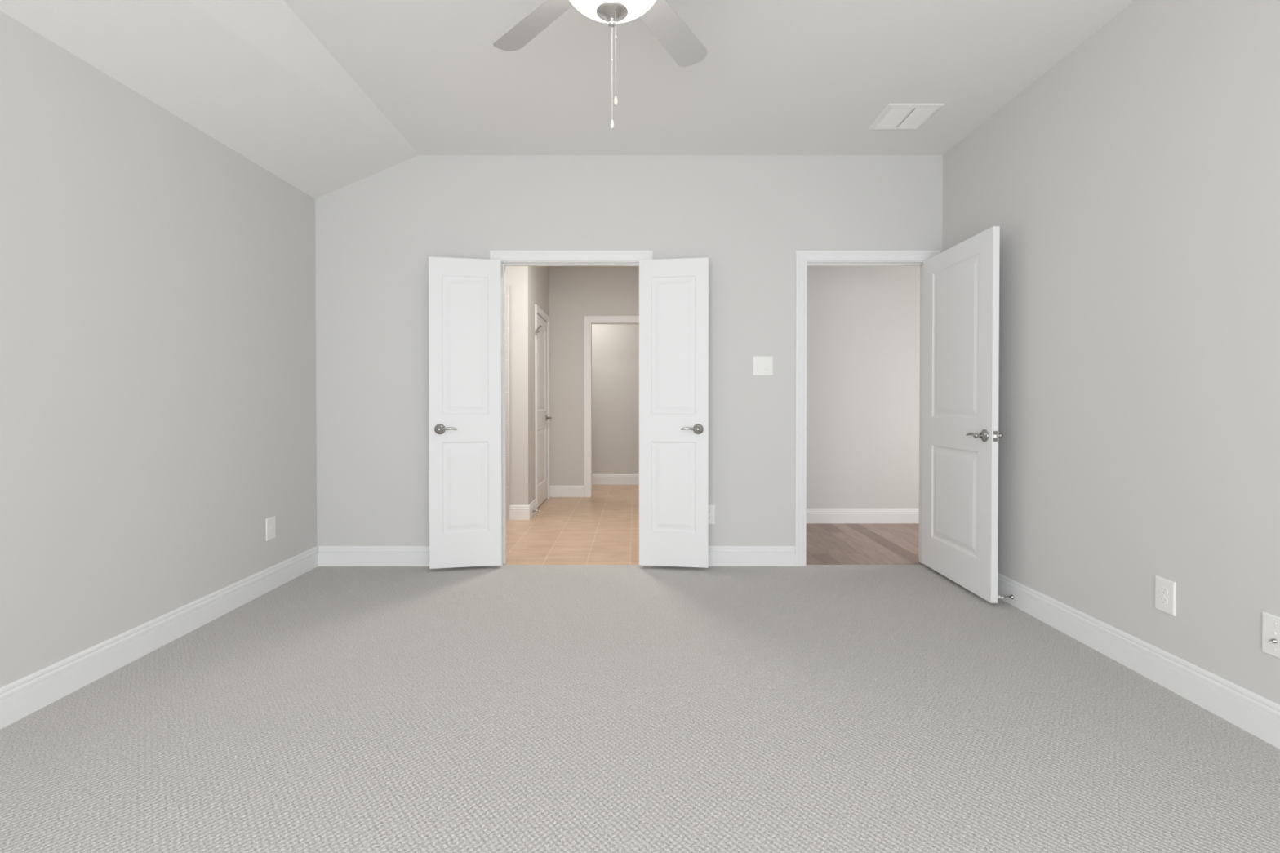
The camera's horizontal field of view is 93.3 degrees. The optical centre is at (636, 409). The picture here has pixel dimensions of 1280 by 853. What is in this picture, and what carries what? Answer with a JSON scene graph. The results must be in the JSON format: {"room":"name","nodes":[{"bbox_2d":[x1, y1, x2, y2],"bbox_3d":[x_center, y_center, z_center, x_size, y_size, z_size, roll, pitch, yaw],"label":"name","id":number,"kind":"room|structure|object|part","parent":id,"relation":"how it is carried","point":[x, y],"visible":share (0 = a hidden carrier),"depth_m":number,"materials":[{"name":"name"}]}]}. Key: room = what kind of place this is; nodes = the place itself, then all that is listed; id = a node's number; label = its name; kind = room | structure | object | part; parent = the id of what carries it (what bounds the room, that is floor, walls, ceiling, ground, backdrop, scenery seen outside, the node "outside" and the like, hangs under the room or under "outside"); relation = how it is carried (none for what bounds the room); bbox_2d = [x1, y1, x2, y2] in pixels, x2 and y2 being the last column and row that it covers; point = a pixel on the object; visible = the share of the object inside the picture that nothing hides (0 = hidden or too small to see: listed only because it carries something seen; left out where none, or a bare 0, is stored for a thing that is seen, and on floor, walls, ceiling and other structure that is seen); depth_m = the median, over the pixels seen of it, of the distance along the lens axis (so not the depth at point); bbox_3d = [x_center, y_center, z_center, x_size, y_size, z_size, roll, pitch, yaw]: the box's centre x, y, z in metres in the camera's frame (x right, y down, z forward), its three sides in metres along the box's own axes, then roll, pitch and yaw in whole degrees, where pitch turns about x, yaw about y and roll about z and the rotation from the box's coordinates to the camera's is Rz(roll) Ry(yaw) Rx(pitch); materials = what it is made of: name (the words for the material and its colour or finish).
{"room":"empty bedroom","nodes":[
{"label":"empty bedroom","id":0,"kind":"room"},
{"bbox_2d":[0,10,316,687],"bbox_3d":[-2.200,-0.121,1.204,0.100,2.511,5.711,0,1,0],"label":"wall","id":1,"kind":"structure","parent":0,"point":[157,281],"depth_m":2.57,"materials":[{"name":"grey paint"}]},
{"bbox_2d":[0,546,318,729],"bbox_3d":[-2.143,1.016,1.266,0.015,0.134,5.611,0,1,0],"label":"baseboard","id":2,"kind":"structure","parent":1,"relation":"attached to","point":[20,698],"depth_m":2.57,"materials":[{"name":"white wood"}]},
{"bbox_2d":[266,515,275,541],"bbox_3d":[-2.146,0.701,3.552,0.009,0.131,0.087,0,1,0],"label":"electrical outlet","id":3,"kind":"object","parent":1,"relation":"attached to","point":[270,522],"visible":1,"depth_m":3.55,"materials":[{"name":"white plastic"}]},
{"bbox_2d":[505,266,529,505],"bbox_3d":[-1.835,-0.311,5.747,1.630,2.800,0.100,0,1,0],"label":"wall","id":4,"kind":"structure","parent":0,"point":[517,277],"depth_m":5.70,"materials":[{"name":"grey paint"}]},
{"bbox_2d":[505,285,509,519],"bbox_3d":[-1.698,-0.059,5.693,1.003,2.203,0.014,0,1,0],"label":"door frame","id":5,"kind":"structure","parent":4,"relation":"attached to","point":[507,287],"depth_m":5.68,"materials":[{"name":"wood"}]},
{"bbox_2d":[509,505,529,519],"bbox_3d":[-1.100,0.975,5.702,0.190,0.134,0.015,0,1,0],"label":"baseboard","id":6,"kind":"structure","parent":4,"relation":"attached to","point":[516,512],"depth_m":5.70,"materials":[{"name":"white wood"}]},
{"bbox_2d":[529,266,548,503],"bbox_3d":[-1.070,-0.318,6.432,0.100,2.800,1.270,0,1,0],"label":"wall","id":7,"kind":"structure","parent":0,"point":[539,275],"depth_m":6.04,"materials":[{"name":"grey paint"}]},
{"bbox_2d":[528,498,536,519],"bbox_3d":[-1.012,0.973,5.902,0.015,0.134,0.385,0,1,0],"label":"baseboard","id":8,"kind":"structure","parent":7,"relation":"attached to","point":[533,504],"depth_m":5.89,"materials":[{"name":"white wood"}]},
{"bbox_2d":[534,304,549,511],"bbox_3d":[-1.011,-0.013,6.550,0.018,2.094,0.902,0,1,0],"label":"door frame","id":9,"kind":"structure","parent":7,"relation":"attached to","point":[538,310],"depth_m":6.46,"materials":[{"name":"white wood"}]},
{"bbox_2d":[535,314,551,507],"bbox_3d":[-1.010,0.017,6.500,0.096,2.005,0.862,0,1,0],"label":"door","id":10,"kind":"structure","parent":7,"relation":"in","point":[541,331],"depth_m":6.54,"materials":[{"name":"white wood"}]},
{"bbox_3d":[-1.040,-0.426,6.546,0.032,0.850,0.480,0,1,0],"label":"raised panel","id":11,"kind":"part","parent":10,"relation":"part of","materials":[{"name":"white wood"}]},
{"bbox_3d":[-1.040,0.506,6.555,0.032,0.555,0.480,0,1,0],"label":"raised panel","id":12,"kind":"part","parent":10,"relation":"part of","materials":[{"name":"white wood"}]},
{"bbox_2d":[0,0,1134,199],"bbox_3d":[-0.049,-1.489,1.191,4.402,0.524,5.711,0,1,0],"label":"ceiling","id":13,"kind":"structure","parent":0,"point":[324,96],"depth_m":2.92,"materials":[{"name":"white paint"}]},
{"bbox_2d":[493,0,706,129],"bbox_3d":[-0.058,-1.285,1.887,1.284,0.786,1.271,0,1,0],"label":"ceiling fan","id":14,"kind":"object","parent":13,"relation":"hanging from","point":[668,27],"visible":1,"depth_m":2.22,"materials":[{"name":"white metal"}]},
{"bbox_3d":[-0.363,-1.436,2.231,0.128,0.006,0.511,-18,13,-41],"label":"blade","id":15,"kind":"part","parent":14,"relation":"part of","materials":[{"name":"grey wood"}]},
{"bbox_3d":[-0.077,-1.069,1.926,0.003,0.298,0.003,0,1,0],"label":"bead chain","id":16,"kind":"part","parent":14,"relation":"part of","materials":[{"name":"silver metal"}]},
{"bbox_3d":[-0.077,-1.323,1.924,0.320,0.096,0.320,0,1,0],"label":"lamp shade","id":17,"kind":"part","parent":14,"relation":"part of","materials":[{"name":"white glass"}]},
{"bbox_3d":[-0.064,-1.117,1.899,0.003,0.271,0.003,0,1,0],"label":"bead chain","id":18,"kind":"part","parent":14,"relation":"part of","materials":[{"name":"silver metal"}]},
{"bbox_3d":[0.128,-1.437,2.290,0.128,0.006,0.511,-14,-7,28],"label":"blade","id":19,"kind":"part","parent":14,"relation":"part of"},
{"bbox_2d":[867,103,945,129],"bbox_3d":[1.556,-1.689,3.503,0.312,0.011,0.310,0,1,0],"label":"ceiling vent","id":20,"kind":"object","parent":13,"relation":"in","point":[893,114],"visible":1,"depth_m":3.48,"materials":[{"name":"white plastic"}]},
{"bbox_2d":[548,266,639,485],"bbox_3d":[-0.085,-0.325,7.117,2.070,2.800,0.100,0,1,0],"label":"wall","id":21,"kind":"structure","parent":0,"point":[575,292],"depth_m":7.06,"materials":[{"name":"grey paint"}]},
{"bbox_2d":[549,485,584,497],"bbox_3d":[-0.815,0.961,7.072,0.411,0.134,0.015,0,1,0],"label":"baseboard","id":22,"kind":"structure","parent":21,"relation":"attached to","point":[554,491],"depth_m":7.07,"materials":[{"name":"white wood"}]},
{"bbox_2d":[583,315,639,497],"bbox_3d":[-0.128,-0.030,7.111,0.962,2.116,0.118,0,1,0],"label":"door frame","id":23,"kind":"structure","parent":21,"relation":"attached to","point":[588,320],"depth_m":7.06,"materials":[{"name":"white wood"}]},
{"bbox_2d":[591,324,639,474],"bbox_3d":[-0.300,-0.336,8.217,2.600,2.800,0.100,0,1,0],"label":"wall","id":24,"kind":"structure","parent":0,"point":[615,347],"depth_m":8.17,"materials":[{"name":"grey paint"}]},
{"bbox_2d":[591,474,639,484],"bbox_3d":[-0.150,0.950,8.172,2.000,0.134,0.015,0,1,0],"label":"baseboard","id":25,"kind":"structure","parent":24,"relation":"attached to","point":[596,478],"depth_m":8.16,"materials":[{"name":"white wood"}]},
{"bbox_2d":[315,155,942,546],"bbox_3d":[-0.049,-0.345,4.115,4.402,2.900,0.115,0,1,0],"label":"wall","id":26,"kind":"structure","parent":0,"point":[376,234],"depth_m":4.05,"materials":[{"name":"grey paint"}]},
{"bbox_2d":[318,546,490,566],"bbox_3d":[-1.557,0.988,4.064,1.155,0.134,0.015,0,1,0],"label":"baseboard","id":27,"kind":"structure","parent":26,"relation":"attached to","point":[328,556],"depth_m":4.06,"materials":[{"name":"white wood"}]},
{"bbox_2d":[428,256,502,568],"bbox_3d":[-1.120,0.025,3.971,0.455,2.020,0.156,0,1,-11],"label":"door","id":28,"kind":"structure","parent":26,"relation":"in","point":[464,294],"depth_m":3.96,"materials":[{"name":"white wood"}]},
{"bbox_3d":[-1.220,0.131,3.897,0.124,0.029,0.048,0,1,-11],"label":"lever","id":29,"kind":"part","parent":28,"relation":"part of","materials":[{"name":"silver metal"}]},
{"bbox_3d":[-1.120,-0.418,3.967,0.255,0.863,0.032,0,1,-11],"label":"raised panel","id":30,"kind":"part","parent":28,"relation":"part of","materials":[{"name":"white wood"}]},
{"bbox_3d":[-1.120,0.512,3.976,0.255,0.557,0.032,0,1,-11],"label":"raised panel","id":31,"kind":"part","parent":28,"relation":"part of","materials":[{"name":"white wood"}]},
{"bbox_2d":[489,249,653,566],"bbox_3d":[-0.434,-0.004,4.110,1.092,2.118,0.133,0,1,0],"label":"door frame","id":32,"kind":"structure","parent":26,"relation":"attached to","point":[504,264],"depth_m":4.05,"materials":[{"name":"white wood"}]},
{"bbox_2d":[639,257,708,568],"bbox_3d":[0.246,0.025,3.982,0.455,2.020,0.156,0,1,8],"label":"door","id":33,"kind":"structure","parent":26,"relation":"in","point":[673,293],"depth_m":3.97,"materials":[{"name":"white wood"}]},
{"bbox_3d":[0.246,-0.418,3.978,0.255,0.863,0.032,0,1,8],"label":"raised panel","id":34,"kind":"part","parent":33,"relation":"part of","materials":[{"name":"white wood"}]},
{"bbox_3d":[0.246,0.512,3.987,0.255,0.557,0.032,0,1,8],"label":"raised panel","id":35,"kind":"part","parent":33,"relation":"part of","materials":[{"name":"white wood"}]},
{"bbox_3d":[0.352,0.131,3.914,0.124,0.029,0.048,0,1,8],"label":"lever","id":36,"kind":"part","parent":33,"relation":"part of","materials":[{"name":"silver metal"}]},
{"bbox_2d":[708,504,715,524],"bbox_3d":[0.485,0.709,4.064,0.087,0.131,0.008,0,1,0],"label":"power outlet","id":37,"kind":"object","parent":26,"relation":"attached to","point":[711,507],"visible":0.44,"depth_m":4.06,"materials":[{"name":"white plastic"}]},
{"bbox_2d":[653,546,795,566],"bbox_3d":[0.590,0.988,4.064,0.956,0.134,0.015,0,1,0],"label":"baseboard","id":38,"kind":"structure","parent":26,"relation":"attached to","point":[718,556],"depth_m":4.06,"materials":[{"name":"white wood"}]},
{"bbox_2d":[753,355,773,375],"bbox_3d":[0.851,-0.290,4.052,0.133,0.131,0.012,0,1,0],"label":"light switch","id":39,"kind":"object","parent":26,"relation":"attached to","point":[762,365],"visible":1,"depth_m":4.05,"materials":[{"name":"white plastic"}]},
{"bbox_2d":[795,249,940,566],"bbox_3d":[1.551,-0.004,4.110,0.966,2.118,0.133,0,1,0],"label":"door frame","id":40,"kind":"structure","parent":26,"relation":"attached to","point":[802,256],"depth_m":4.05,"materials":[{"name":"white wood"}]},
{"bbox_2d":[921,226,1003,603],"bbox_3d":[1.931,0.029,3.644,0.156,2.020,0.832,0,1,1],"label":"door","id":41,"kind":"structure","parent":26,"relation":"in","point":[961,435],"depth_m":3.52,"materials":[{"name":"white wood"}]},
{"bbox_3d":[1.931,0.534,3.651,0.032,0.558,0.503,0,1,1],"label":"raised panel","id":42,"kind":"part","parent":41,"relation":"part of","materials":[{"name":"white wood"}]},
{"bbox_3d":[1.931,-0.410,3.641,0.032,0.887,0.503,0,1,1],"label":"raised panel","id":43,"kind":"part","parent":41,"relation":"part of","materials":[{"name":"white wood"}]},
{"bbox_3d":[1.872,0.144,3.355,0.048,0.029,0.124,0,1,1],"label":"lever","id":44,"kind":"part","parent":41,"relation":"part of","materials":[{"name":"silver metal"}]},
{"bbox_3d":[1.924,0.146,3.241,0.025,0.057,0.003,0,1,1],"label":"latch plate","id":45,"kind":"part","parent":41,"relation":"part of","materials":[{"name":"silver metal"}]},
{"bbox_3d":[1.980,0.144,3.353,0.048,0.029,0.124,0,1,1],"label":"lever","id":46,"kind":"part","parent":41,"relation":"part of","materials":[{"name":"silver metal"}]},
{"bbox_2d":[0,484,1279,852],"bbox_3d":[0.700,1.088,3.321,6.800,0.050,9.920,0,1,0],"label":"floor","id":47,"kind":"structure","parent":0,"point":[504,708],"depth_m":2.05,"materials":[{"name":"carpet"}]},
{"bbox_2d":[806,266,919,508],"bbox_3d":[2.525,-0.310,5.567,3.150,2.800,0.100,0,1,0],"label":"wall","id":48,"kind":"structure","parent":0,"point":[863,322],"depth_m":5.52,"materials":[{"name":"grey paint"}]},
{"bbox_2d":[806,508,919,523],"bbox_3d":[2.525,0.977,5.522,3.150,0.134,0.015,0,1,0],"label":"baseboard","id":49,"kind":"structure","parent":48,"relation":"attached to","point":[813,515],"depth_m":5.51,"materials":[{"name":"white wood"}]},
{"bbox_2d":[942,0,1279,704],"bbox_3d":[2.102,-0.269,1.203,0.100,2.805,5.711,0,1,0],"label":"wall","id":50,"kind":"structure","parent":0,"point":[1131,188],"depth_m":2.42,"materials":[{"name":"grey paint"}]},
{"bbox_2d":[997,594,1013,599],"bbox_3d":[1.997,1.017,3.272,0.080,0.025,0.025,0,1,0],"label":"door stop","id":51,"kind":"object","parent":50,"relation":"attached to","point":[1011,596],"visible":1,"depth_m":3.27,"materials":[{"name":"grey metal"}]},
{"bbox_2d":[997,573,1279,749],"bbox_3d":[2.045,1.016,1.266,0.015,0.134,5.611,0,1,0],"label":"baseboard","id":52,"kind":"structure","parent":50,"relation":"attached to","point":[1254,713],"depth_m":2.36,"materials":[{"name":"white wood"}]},
{"bbox_2d":[1155,575,1175,616],"bbox_3d":[2.048,0.723,2.342,0.008,0.131,0.087,0,1,0],"label":"power outlet","id":53,"kind":"object","parent":50,"relation":"attached to","point":[1165,588],"visible":1,"depth_m":2.34,"materials":[{"name":"white plastic"}]},
{"bbox_2d":[1160,596,1168,604],"bbox_3d":[2.045,0.742,2.342,0.002,0.028,0.034,0,1,0],"label":"socket","id":54,"kind":"object","parent":53,"relation":"attached to","point":[1163,600],"depth_m":2.34,"materials":[{"name":"grey plastic"}]},
{"bbox_2d":[1160,586,1168,595],"bbox_3d":[2.045,0.703,2.342,0.002,0.028,0.034,0,1,0],"label":"socket","id":55,"kind":"object","parent":53,"relation":"attached to","point":[1163,589],"depth_m":2.34,"materials":[{"name":"grey plastic"}]},
{"bbox_2d":[1262,611,1279,658],"bbox_3d":[2.042,0.729,1.935,0.019,0.131,0.087,0,1,0],"label":"cable jack","id":56,"kind":"object","parent":50,"relation":"attached to","point":[1270,623],"visible":1,"depth_m":1.95,"materials":[{"name":"white plastic"}]}
]}

